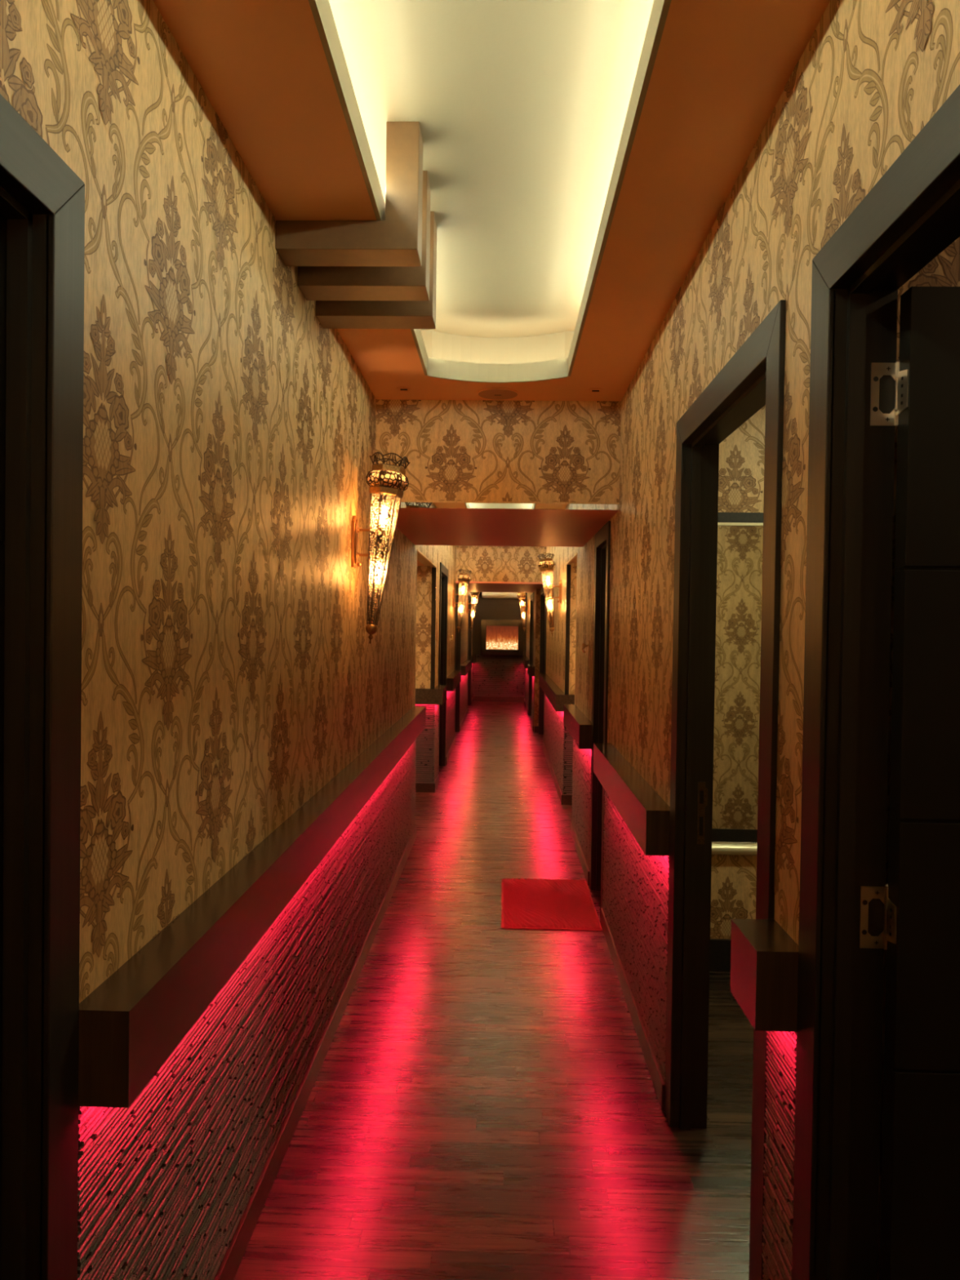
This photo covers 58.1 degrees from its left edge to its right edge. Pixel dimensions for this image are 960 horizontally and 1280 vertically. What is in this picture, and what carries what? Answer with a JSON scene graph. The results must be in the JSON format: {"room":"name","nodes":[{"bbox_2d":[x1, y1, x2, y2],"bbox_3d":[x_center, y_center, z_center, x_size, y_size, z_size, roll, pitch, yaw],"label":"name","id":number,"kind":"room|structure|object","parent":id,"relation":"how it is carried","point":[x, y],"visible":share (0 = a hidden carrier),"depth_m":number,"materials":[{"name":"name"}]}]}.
{"room":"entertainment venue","nodes":[
{"label":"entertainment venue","id":0,"kind":"room"},
{"bbox_2d":[0,0,473,1003],"bbox_3d":[-0.466,-0.052,7.785,0.099,2.955,19.940,1,1,2],"label":"wall","id":1,"kind":"structure","parent":0,"point":[231,671],"depth_m":1.72,"materials":[{"name":"paper"}]},
{"bbox_2d":[0,93,84,1279],"bbox_3d":[-0.657,0.427,0.759,0.113,2.164,1.020,1,1,2],"label":"door","id":2,"kind":"structure","parent":1,"relation":"in","point":[42,198],"depth_m":1.18,"materials":[{"name":"black wood"}]},
{"bbox_2d":[77,739,416,1279],"bbox_3d":[-0.534,1.016,3.755,0.015,0.730,4.953,1,1,2],"label":"wall panel","id":3,"kind":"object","parent":1,"relation":"attached to","point":[166,1180],"depth_m":2.00,"materials":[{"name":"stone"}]},
{"bbox_2d":[78,706,426,1107],"bbox_3d":[-0.494,0.580,3.707,0.085,0.143,4.873,1,1,2],"label":"wall ledge","id":4,"kind":"object","parent":1,"relation":"attached to","point":[131,1024],"visible":0.89,"depth_m":1.64,"materials":[{"name":"brown wood"}]},
{"bbox_2d":[213,826,416,1279],"bbox_3d":[-0.536,1.423,3.761,0.021,0.085,4.953,1,1,2],"label":"baseboard","id":5,"kind":"structure","parent":1,"relation":"attached to","point":[228,1268],"depth_m":2.63,"materials":[{"name":"brown wood"}]},
{"bbox_2d":[351,451,410,644],"bbox_3d":[-0.408,-0.374,3.549,0.237,0.782,0.157,1,1,-17],"label":"wall lantern","id":6,"kind":"object","parent":1,"relation":"attached to","point":[385,481],"visible":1,"depth_m":3.53,"materials":[{"name":"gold metal"}]},
{"bbox_2d":[417,549,436,567],"bbox_3d":[-0.431,-0.659,7.070,0.016,0.014,1.730,1,1,2],"label":"trim","id":7,"kind":"structure","parent":1,"relation":"attached to","point":[419,552],"depth_m":6.91,"materials":[{"name":"brown wood"}]},
{"bbox_2d":[432,704,439,782],"bbox_3d":[-0.415,0.950,8.196,0.014,0.730,0.504,1,1,2],"label":"trim","id":8,"kind":"structure","parent":1,"relation":"attached to","point":[436,709],"depth_m":8.10,"materials":[{"name":"stone"}]},
{"bbox_2d":[437,562,448,773],"bbox_3d":[-0.436,0.310,8.991,0.113,2.155,1.100,1,1,2],"label":"door","id":9,"kind":"structure","parent":1,"relation":"in","point":[443,592],"depth_m":9.44,"materials":[{"name":"black wood"}]},
{"bbox_2d":[445,688,455,755],"bbox_3d":[-0.355,0.917,10.428,0.015,0.730,1.758,1,1,2],"label":"trim","id":10,"kind":"structure","parent":1,"relation":"attached to","point":[450,730],"depth_m":10.30,"materials":[{"name":"stone"}]},
{"bbox_2d":[445,737,455,764],"bbox_3d":[-0.357,1.324,10.434,0.021,0.085,1.758,1,1,2],"label":"baseboard","id":11,"kind":"structure","parent":1,"relation":"attached to","point":[453,743],"depth_m":10.23,"materials":[{"name":"brown wood"}]},
{"bbox_2d":[446,670,461,691],"bbox_3d":[-0.314,0.481,10.420,0.085,0.143,1.758,1,1,2],"label":"wall ledge","id":12,"kind":"object","parent":1,"relation":"attached to","point":[453,680],"visible":0.94,"depth_m":9.88,"materials":[{"name":"brown wood"}]},
{"bbox_2d":[454,583,461,732],"bbox_3d":[-0.357,0.301,11.950,0.113,2.085,1.300,1,1,2],"label":"door","id":13,"kind":"structure","parent":1,"relation":"in","point":[458,635],"depth_m":12.51,"materials":[{"name":"black wood"}]},
{"bbox_2d":[452,568,471,632],"bbox_3d":[-0.219,-0.478,10.596,0.237,0.782,0.157,1,1,-17],"label":"wall lantern","id":14,"kind":"object","parent":1,"relation":"attached to","point":[464,578],"visible":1,"depth_m":10.58,"materials":[{"name":"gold metal"}]},
{"bbox_2d":[459,673,467,724],"bbox_3d":[-0.260,0.864,13.966,0.014,0.730,2.718,1,1,2],"label":"trim","id":15,"kind":"structure","parent":1,"relation":"attached to","point":[464,690],"depth_m":13.74,"materials":[{"name":"wood"}]},
{"bbox_2d":[459,708,467,731],"bbox_3d":[-0.263,1.272,13.972,0.021,0.085,2.718,1,1,2],"label":"baseboard","id":16,"kind":"structure","parent":1,"relation":"attached to","point":[466,712],"depth_m":13.58,"materials":[{"name":"brown wood"}]},
{"bbox_2d":[460,658,471,675],"bbox_3d":[-0.219,0.428,13.959,0.085,0.143,2.718,1,1,2],"label":"wall ledge","id":17,"kind":"object","parent":1,"relation":"attached to","point":[465,667],"visible":0.96,"depth_m":13.20,"materials":[{"name":"brown wood"}]},
{"bbox_2d":[466,595,471,706],"bbox_3d":[-0.245,0.239,16.118,0.113,2.085,1.600,1,1,2],"label":"door","id":18,"kind":"structure","parent":1,"relation":"in","point":[469,631],"depth_m":16.83,"materials":[{"name":"black wood"}]},
{"bbox_2d":[471,663,472,698],"bbox_3d":[-0.170,0.814,17.330,0.015,0.730,0.809,1,1,2],"label":"trim","id":19,"kind":"structure","parent":1,"relation":"attached to","point":[472,664],"depth_m":17.42,"materials":[{"name":"wood"}]},
{"bbox_2d":[466,591,479,630],"bbox_3d":[-0.108,-0.540,14.744,0.237,0.782,0.157,1,1,-17],"label":"wall lantern","id":20,"kind":"object","parent":1,"relation":"attached to","point":[475,595],"visible":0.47,"depth_m":14.73,"materials":[{"name":"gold metal"}]},
{"bbox_2d":[471,654,476,663],"bbox_3d":[-0.128,0.379,17.323,0.085,0.143,0.809,1,1,2],"label":"wall ledge","id":21,"kind":"object","parent":1,"relation":"attached to","point":[473,657],"visible":0.96,"depth_m":16.92,"materials":[{"name":"brown wood"}]},
{"bbox_2d":[417,560,424,565],"bbox_3d":[-1.276,-0.703,7.092,1.503,0.050,1.730,1,1,2],"label":"ceiling","id":22,"kind":"structure","parent":0,"point":[419,563],"depth_m":7.66,"materials":[{"name":"brown paint"}]},
{"bbox_2d":[415,565,431,688],"bbox_3d":[-1.213,-0.046,8.015,1.600,2.875,0.102,1,1,2],"label":"wall","id":23,"kind":"structure","parent":0,"point":[422,637],"depth_m":7.94,"materials":[{"name":"paper"}]},
{"bbox_2d":[414,704,434,782],"bbox_3d":[-1.165,0.943,7.972,1.474,0.730,0.015,1,1,2],"label":"trim","id":24,"kind":"structure","parent":23,"relation":"attached to","point":[424,741],"depth_m":7.95,"materials":[{"name":"wood"}]},
{"bbox_2d":[415,773,439,792],"bbox_3d":[-1.154,1.347,8.219,1.495,0.085,0.510,1,1,2],"label":"baseboard","id":25,"kind":"structure","parent":23,"relation":"attached to","point":[420,787],"depth_m":7.95,"materials":[{"name":"brown wood"}]},
{"bbox_2d":[414,684,446,704],"bbox_3d":[-1.111,0.504,8.173,1.559,0.143,0.574,1,1,2],"label":"wall ledge","id":26,"kind":"object","parent":23,"relation":"attached to","point":[437,695],"visible":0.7,"depth_m":7.87,"materials":[{"name":"brown wood"}]},
{"bbox_2d":[430,567,436,688],"bbox_3d":[-0.428,-0.110,7.943,0.038,1.110,0.022,1,1,2],"label":"trim","id":27,"kind":"structure","parent":23,"relation":"attached to","point":[433,569],"depth_m":7.93,"materials":[{"name":"black wood"}]},
{"bbox_2d":[153,0,830,401],"bbox_3d":[0.004,-1.249,0.957,1.172,0.302,6.350,1,1,2],"label":"ceiling","id":28,"kind":"structure","parent":0,"point":[580,157],"depth_m":2.14,"materials":[{"name":"brown paint"}]},
{"bbox_2d":[275,121,422,266],"bbox_3d":[-0.354,-1.217,2.367,0.383,0.339,0.113,1,1,2],"label":"ceiling beam","id":29,"kind":"structure","parent":28,"relation":"attached to","point":[396,241],"depth_m":2.31,"materials":[{"name":"brown paint"}]},
{"bbox_2d":[297,170,431,301],"bbox_3d":[-0.347,-1.220,2.619,0.383,0.339,0.120,1,1,2],"label":"ceiling beam","id":30,"kind":"structure","parent":28,"relation":"attached to","point":[380,283],"depth_m":2.56,"materials":[{"name":"brown paint"}]},
{"bbox_2d":[315,211,436,328],"bbox_3d":[-0.341,-1.224,2.869,0.383,0.339,0.123,1,1,2],"label":"ceiling beam","id":31,"kind":"structure","parent":28,"relation":"attached to","point":[331,314],"depth_m":2.81,"materials":[{"name":"brown paint"}]},
{"bbox_2d":[395,386,411,391],"bbox_3d":[-0.348,-1.147,3.954,0.072,0.006,0.072,1,1,2],"label":"recessed light","id":32,"kind":"object","parent":28,"relation":"in","point":[399,388],"visible":1,"depth_m":3.95,"materials":[{"name":"brown metal"}]},
{"bbox_2d":[476,387,519,400],"bbox_3d":[0.083,-1.140,4.013,0.200,0.008,0.200,1,1,2],"label":"ceiling speaker","id":33,"kind":"object","parent":28,"relation":"attached to","point":[491,393],"visible":1,"depth_m":4.00,"materials":[{"name":"brown plastic"}]},
{"bbox_2d":[587,387,603,392],"bbox_3d":[0.526,-1.134,3.931,0.072,0.006,0.072,1,1,2],"label":"recessed light","id":34,"kind":"object","parent":28,"relation":"in","point":[594,389],"visible":1,"depth_m":3.93,"materials":[{"name":"brown metal"}]},
{"bbox_2d":[233,701,753,1279],"bbox_3d":[0.286,1.441,7.787,4.800,0.050,20.140,1,1,2],"label":"floor","id":35,"kind":"structure","parent":0,"point":[482,1103],"depth_m":2.78,"materials":[{"name":"laminate"}]},
{"bbox_2d":[501,878,602,930],"bbox_3d":[0.375,1.452,4.802,0.513,0.020,0.849,1,1,2],"label":"door mat","id":36,"kind":"object","parent":35,"relation":"on","point":[540,904],"visible":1,"depth_m":4.71,"materials":[{"name":"red fabric"}]},
{"bbox_2d":[374,399,621,504],"bbox_3d":[0.111,-1.068,5.083,1.172,0.826,1.902,1,1,2],"label":"wall header","id":37,"kind":"structure","parent":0,"point":[456,451],"depth_m":4.14,"materials":[{"name":"paper"}]},
{"bbox_2d":[374,502,619,510],"bbox_3d":[0.079,-0.642,4.137,1.172,0.026,0.006,1,1,2],"label":"trim","id":38,"kind":"structure","parent":37,"relation":"attached to","point":[403,504],"depth_m":4.13,"materials":[{"name":"white mirror"}]},
{"bbox_2d":[379,507,618,546],"bbox_3d":[0.105,-0.649,5.090,1.172,0.012,1.900,1,1,2],"label":"ceiling","id":39,"kind":"structure","parent":0,"point":[421,526],"depth_m":4.85,"materials":[{"name":"brown laminate"}]},
{"bbox_2d":[472,591,526,655],"bbox_3d":[0.400,-0.202,17.780,1.295,2.935,0.109,1,1,2],"label":"wall","id":40,"kind":"structure","parent":0,"point":[486,608],"depth_m":17.73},
{"bbox_2d":[471,695,524,702],"bbox_3d":[0.379,1.211,17.741,1.101,0.110,0.030,1,1,2],"label":"baseboard","id":41,"kind":"structure","parent":40,"relation":"attached to","point":[495,699],"depth_m":17.73,"materials":[{"name":"brown wood"}]},
{"bbox_2d":[471,654,525,696],"bbox_3d":[0.386,0.738,17.742,1.101,0.855,0.014,1,1,2],"label":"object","id":42,"kind":"structure","parent":40,"relation":"attached to","point":[492,675],"depth_m":17.74,"materials":[{"name":"wood"}]},
{"bbox_2d":[481,591,518,598],"bbox_3d":[0.443,-0.996,17.621,0.800,0.292,0.199,1,1,2],"label":"air conditioner","id":43,"kind":"object","parent":40,"relation":"attached to","point":[484,594],"visible":0.39,"depth_m":17.53,"materials":[{"name":"white plastic"}]},
{"bbox_2d":[480,619,523,655],"bbox_3d":[0.448,-0.052,17.669,0.865,0.730,0.108,1,1,2],"label":"electric fireplace","id":44,"kind":"object","parent":40,"relation":"attached to","point":[498,637],"visible":1,"depth_m":17.63,"materials":[{"name":"black"}]},
{"bbox_2d":[456,582,542,592],"bbox_3d":[0.306,-0.760,12.611,1.172,0.012,2.850,1,1,2],"label":"ceiling","id":45,"kind":"structure","parent":0,"point":[473,587],"depth_m":12.38,"materials":[{"name":"brown paint"}]},
{"bbox_2d":[455,545,546,582],"bbox_3d":[0.312,-1.179,12.604,1.172,0.826,2.852,1,1,2],"label":"wall","id":46,"kind":"structure","parent":0,"point":[486,563],"depth_m":11.18,"materials":[{"name":"paper"}]},
{"bbox_2d":[455,581,546,583],"bbox_3d":[0.268,-0.743,11.184,1.172,0.020,0.006,1,1,2],"label":"trim","id":47,"kind":"structure","parent":46,"relation":"attached to","point":[455,581],"depth_m":11.18,"materials":[{"name":"brown laminate"}]},
{"bbox_2d":[525,589,536,719],"bbox_3d":[0.929,-0.145,15.175,0.098,2.955,5.090,1,1,2],"label":"wall","id":48,"kind":"structure","parent":0,"point":[528,594],"depth_m":15.61,"materials":[{"name":"paper"}]},
{"bbox_2d":[516,592,528,631],"bbox_3d":[0.789,-0.546,15.987,0.236,0.782,0.160,1,1,-19],"label":"wall lantern","id":49,"kind":"object","parent":48,"relation":"attached to","point":[521,596],"visible":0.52,"depth_m":15.95,"materials":[{"name":"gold metal"}]},
{"bbox_2d":[521,655,528,668],"bbox_3d":[0.863,0.407,16.396,0.085,0.143,2.609,1,1,2],"label":"wall ledge","id":50,"kind":"object","parent":48,"relation":"attached to","point":[525,660],"visible":0.96,"depth_m":15.53,"materials":[{"name":"brown wood"}]},
{"bbox_2d":[524,697,528,714],"bbox_3d":[0.883,1.251,16.408,0.021,0.085,2.609,1,1,2],"label":"baseboard","id":51,"kind":"structure","parent":48,"relation":"attached to","point":[525,702],"depth_m":16.29,"materials":[{"name":"brown wood"}]},
{"bbox_2d":[524,668,528,707],"bbox_3d":[0.892,0.844,16.402,0.014,0.730,2.609,1,1,2],"label":"trim","id":52,"kind":"structure","parent":48,"relation":"attached to","point":[526,676],"depth_m":16.28,"materials":[{"name":"wood"}]},
{"bbox_2d":[528,591,533,715],"bbox_3d":[0.896,0.283,14.287,0.113,2.085,1.600,1,1,2],"label":"door","id":53,"kind":"structure","parent":48,"relation":"in","point":[531,597],"depth_m":14.99,"materials":[{"name":"black wood"}]},
{"bbox_2d":[527,664,534,675],"bbox_3d":[0.774,0.456,13.092,0.085,0.143,0.799,1,1,2],"label":"wall ledge","id":54,"kind":"object","parent":48,"relation":"attached to","point":[531,668],"visible":0.93,"depth_m":12.69,"materials":[{"name":"brown wood"}]},
{"bbox_2d":[530,720,533,731],"bbox_3d":[0.794,1.300,13.104,0.021,0.085,0.799,1,1,2],"label":"baseboard","id":55,"kind":"structure","parent":48,"relation":"attached to","point":[531,724],"depth_m":13.02,"materials":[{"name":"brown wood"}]},
{"bbox_2d":[531,675,534,725],"bbox_3d":[0.804,0.892,13.097,0.014,0.730,0.799,1,1,2],"label":"trim","id":56,"kind":"structure","parent":48,"relation":"attached to","point":[533,677],"depth_m":12.91,"materials":[{"name":"stone"}]},
{"bbox_2d":[533,588,541,726],"bbox_3d":[0.896,-0.087,12.620,0.168,2.875,0.022,1,1,2],"label":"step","id":57,"kind":"structure","parent":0,"point":[538,590],"depth_m":12.62,"materials":[{"name":"wood"}]},
{"bbox_2d":[533,726,538,732],"bbox_3d":[0.828,1.305,12.623,0.071,0.090,0.020,1,1,2],"label":"step","id":58,"kind":"structure","parent":57,"relation":"attached to","point":[535,728],"depth_m":12.61,"materials":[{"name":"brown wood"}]},
{"bbox_2d":[568,563,576,693],"bbox_3d":[1.546,0.000,7.511,1.600,2.875,0.102,1,1,2],"label":"wall","id":59,"kind":"structure","parent":0,"point":[574,617],"depth_m":7.48,"materials":[{"name":"paper"}]},
{"bbox_2d":[564,564,570,693],"bbox_3d":[0.760,-0.091,7.481,0.034,1.121,0.022,1,1,2],"label":"trim","id":60,"kind":"structure","parent":59,"relation":"attached to","point":[568,566],"depth_m":7.47,"materials":[{"name":"black wood"}]},
{"bbox_2d":[564,726,573,795],"bbox_3d":[1.508,0.988,7.471,1.554,0.730,0.014,1,1,2],"label":"trim","id":61,"kind":"structure","parent":59,"relation":"attached to","point":[568,749],"depth_m":7.49,"materials":[{"name":"wood"}]},
{"bbox_2d":[710,404,765,938],"bbox_3d":[1.649,0.144,3.909,1.807,2.700,0.102,1,1,2],"label":"wall","id":62,"kind":"structure","parent":0,"point":[742,453],"depth_m":3.86,"materials":[{"name":"paper"}]},
{"bbox_2d":[709,938,730,971],"bbox_3d":[1.629,1.425,3.870,1.807,0.140,0.018,1,1,2],"label":"baseboard","id":63,"kind":"structure","parent":62,"relation":"attached to","point":[720,948],"depth_m":3.88,"materials":[{"name":"black wood"}]},
{"bbox_2d":[711,511,763,855],"bbox_3d":[1.510,0.203,3.845,1.380,1.530,0.038,1,1,2],"label":"wall mirror","id":64,"kind":"object","parent":62,"relation":"attached to","point":[740,535],"visible":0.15,"depth_m":3.86,"materials":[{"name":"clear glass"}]},
{"bbox_2d":[545,0,959,945],"bbox_3d":[0.732,0.004,5.208,0.099,2.955,14.850,1,1,2],"label":"wall","id":65,"kind":"structure","parent":0,"point":[871,75],"depth_m":1.74,"materials":[{"name":"paper"}]},
{"bbox_2d":[538,585,546,734],"bbox_3d":[0.897,0.322,11.701,0.113,2.085,1.570,1,1,2],"label":"door","id":66,"kind":"structure","parent":65,"relation":"in","point":[543,605],"depth_m":12.39,"materials":[{"name":"black wood"}]},
{"bbox_2d":[537,553,561,635],"bbox_3d":[0.651,-0.429,8.189,0.236,0.782,0.160,1,1,-19],"label":"wall lantern","id":67,"kind":"object","parent":65,"relation":"attached to","point":[545,565],"visible":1,"depth_m":8.15,"materials":[{"name":"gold metal"}]},
{"bbox_2d":[543,693,564,795],"bbox_3d":[0.770,0.951,9.205,0.015,0.730,3.444,1,1,2],"label":"trim","id":68,"kind":"structure","parent":65,"relation":"attached to","point":[554,727],"depth_m":8.56,"materials":[{"name":"wood"}]},
{"bbox_2d":[538,672,574,711],"bbox_3d":[1.517,0.526,9.143,1.639,0.143,3.514,1,1,2],"label":"wall ledge","id":69,"kind":"object","parent":65,"relation":"attached to","point":[556,696],"visible":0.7,"depth_m":7.84,"materials":[{"name":"brown wood"}]},
{"bbox_2d":[542,742,572,804],"bbox_3d":[1.538,1.370,9.187,1.575,0.085,3.450,1,1,2],"label":"baseboard","id":70,"kind":"structure","parent":65,"relation":"attached to","point":[565,799],"depth_m":8.04,"materials":[{"name":"brown wood"}]},
{"bbox_2d":[566,552,577,564],"bbox_3d":[0.743,-0.651,6.964,0.016,0.014,1.020,1,1,2],"label":"trim","id":71,"kind":"structure","parent":65,"relation":"attached to","point":[575,556],"depth_m":6.92,"materials":[{"name":"brown wood"}]},
{"bbox_2d":[574,565,577,699],"bbox_3d":[0.720,-0.077,6.462,0.007,1.121,0.007,1,1,2],"label":"trim","id":72,"kind":"structure","parent":65,"relation":"attached to","point":[576,566],"depth_m":6.46,"materials":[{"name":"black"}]},
{"bbox_2d":[563,704,591,749],"bbox_3d":[0.650,0.565,5.799,0.085,0.143,1.349,1,1,2],"label":"wall ledge","id":73,"kind":"object","parent":65,"relation":"attached to","point":[577,724],"visible":0.89,"depth_m":5.38,"materials":[{"name":"brown wood"}]},
{"bbox_2d":[570,820,589,885],"bbox_3d":[0.670,1.409,5.811,0.021,0.085,1.349,1,1,2],"label":"baseboard","id":74,"kind":"structure","parent":65,"relation":"attached to","point":[585,868],"depth_m":5.62,"materials":[{"name":"brown wood"}]},
{"bbox_2d":[571,739,591,868],"bbox_3d":[0.679,1.002,5.805,0.014,0.730,1.349,1,1,2],"label":"trim","id":75,"kind":"structure","parent":65,"relation":"attached to","point":[581,769],"depth_m":5.67,"materials":[{"name":"wood"}]},
{"bbox_2d":[581,640,589,654],"bbox_3d":[0.668,0.049,5.485,0.048,0.085,0.040,1,1,2],"label":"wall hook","id":76,"kind":"object","parent":65,"relation":"attached to","point":[584,645],"visible":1,"depth_m":5.48,"materials":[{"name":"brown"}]},
{"bbox_2d":[589,520,610,918],"bbox_3d":[0.712,0.425,4.790,0.113,2.085,0.660,1,1,2],"label":"door","id":77,"kind":"structure","parent":65,"relation":"in","point":[602,537],"depth_m":5.03,"materials":[{"name":"black wood"}]},
{"bbox_2d":[593,742,670,855],"bbox_3d":[0.589,0.598,3.527,0.085,0.143,1.596,1,1,2],"label":"wall ledge","id":78,"kind":"object","parent":65,"relation":"attached to","point":[643,811],"visible":0.89,"depth_m":3.08,"materials":[{"name":"brown wood"}]},
{"bbox_2d":[600,907,665,1111],"bbox_3d":[0.611,1.442,3.608,0.021,0.085,1.735,1,1,2],"label":"baseboard","id":79,"kind":"structure","parent":65,"relation":"attached to","point":[659,1085],"depth_m":3.28,"materials":[{"name":"brown wood"}]},
{"bbox_2d":[601,789,669,1084],"bbox_3d":[0.620,1.034,3.602,0.015,0.730,1.735,1,1,2],"label":"wall panel","id":80,"kind":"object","parent":65,"relation":"attached to","point":[635,906],"depth_m":3.27,"materials":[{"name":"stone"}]},
{"bbox_2d":[664,299,786,1279],"bbox_3d":[0.644,0.415,2.216,0.113,2.180,1.013,1,1,2],"label":"door frame","id":81,"kind":"structure","parent":65,"relation":"in","point":[753,379],"depth_m":2.62,"materials":[{"name":"black wood"}]},
{"bbox_2d":[729,918,798,1031],"bbox_3d":[0.538,0.626,1.629,0.085,0.143,0.172,1,1,2],"label":"wall ledge","id":82,"kind":"object","parent":65,"relation":"attached to","point":[764,957],"visible":0.89,"depth_m":1.54,"materials":[{"name":"brown wood"}]},
{"bbox_2d":[760,1031,796,1279],"bbox_3d":[0.567,1.063,1.634,0.014,0.730,0.172,1,1,2],"label":"wall panel","id":83,"kind":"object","parent":65,"relation":"attached to","point":[780,1118],"depth_m":1.63,"materials":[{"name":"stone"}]},
{"bbox_2d":[791,84,959,1279],"bbox_3d":[1.023,0.436,1.018,0.935,2.185,1.016,1,1,2],"label":"door","id":84,"kind":"structure","parent":65,"relation":"in","point":[860,391],"depth_m":1.43,"materials":[{"name":"black wood"}]},
{"bbox_2d":[876,236,959,1279],"bbox_3d":[1.588,0.178,1.622,1.807,2.700,0.077,1,1,2],"label":"wall","id":85,"kind":"structure","parent":0,"point":[944,270],"depth_m":1.60,"materials":[{"name":"paper"}]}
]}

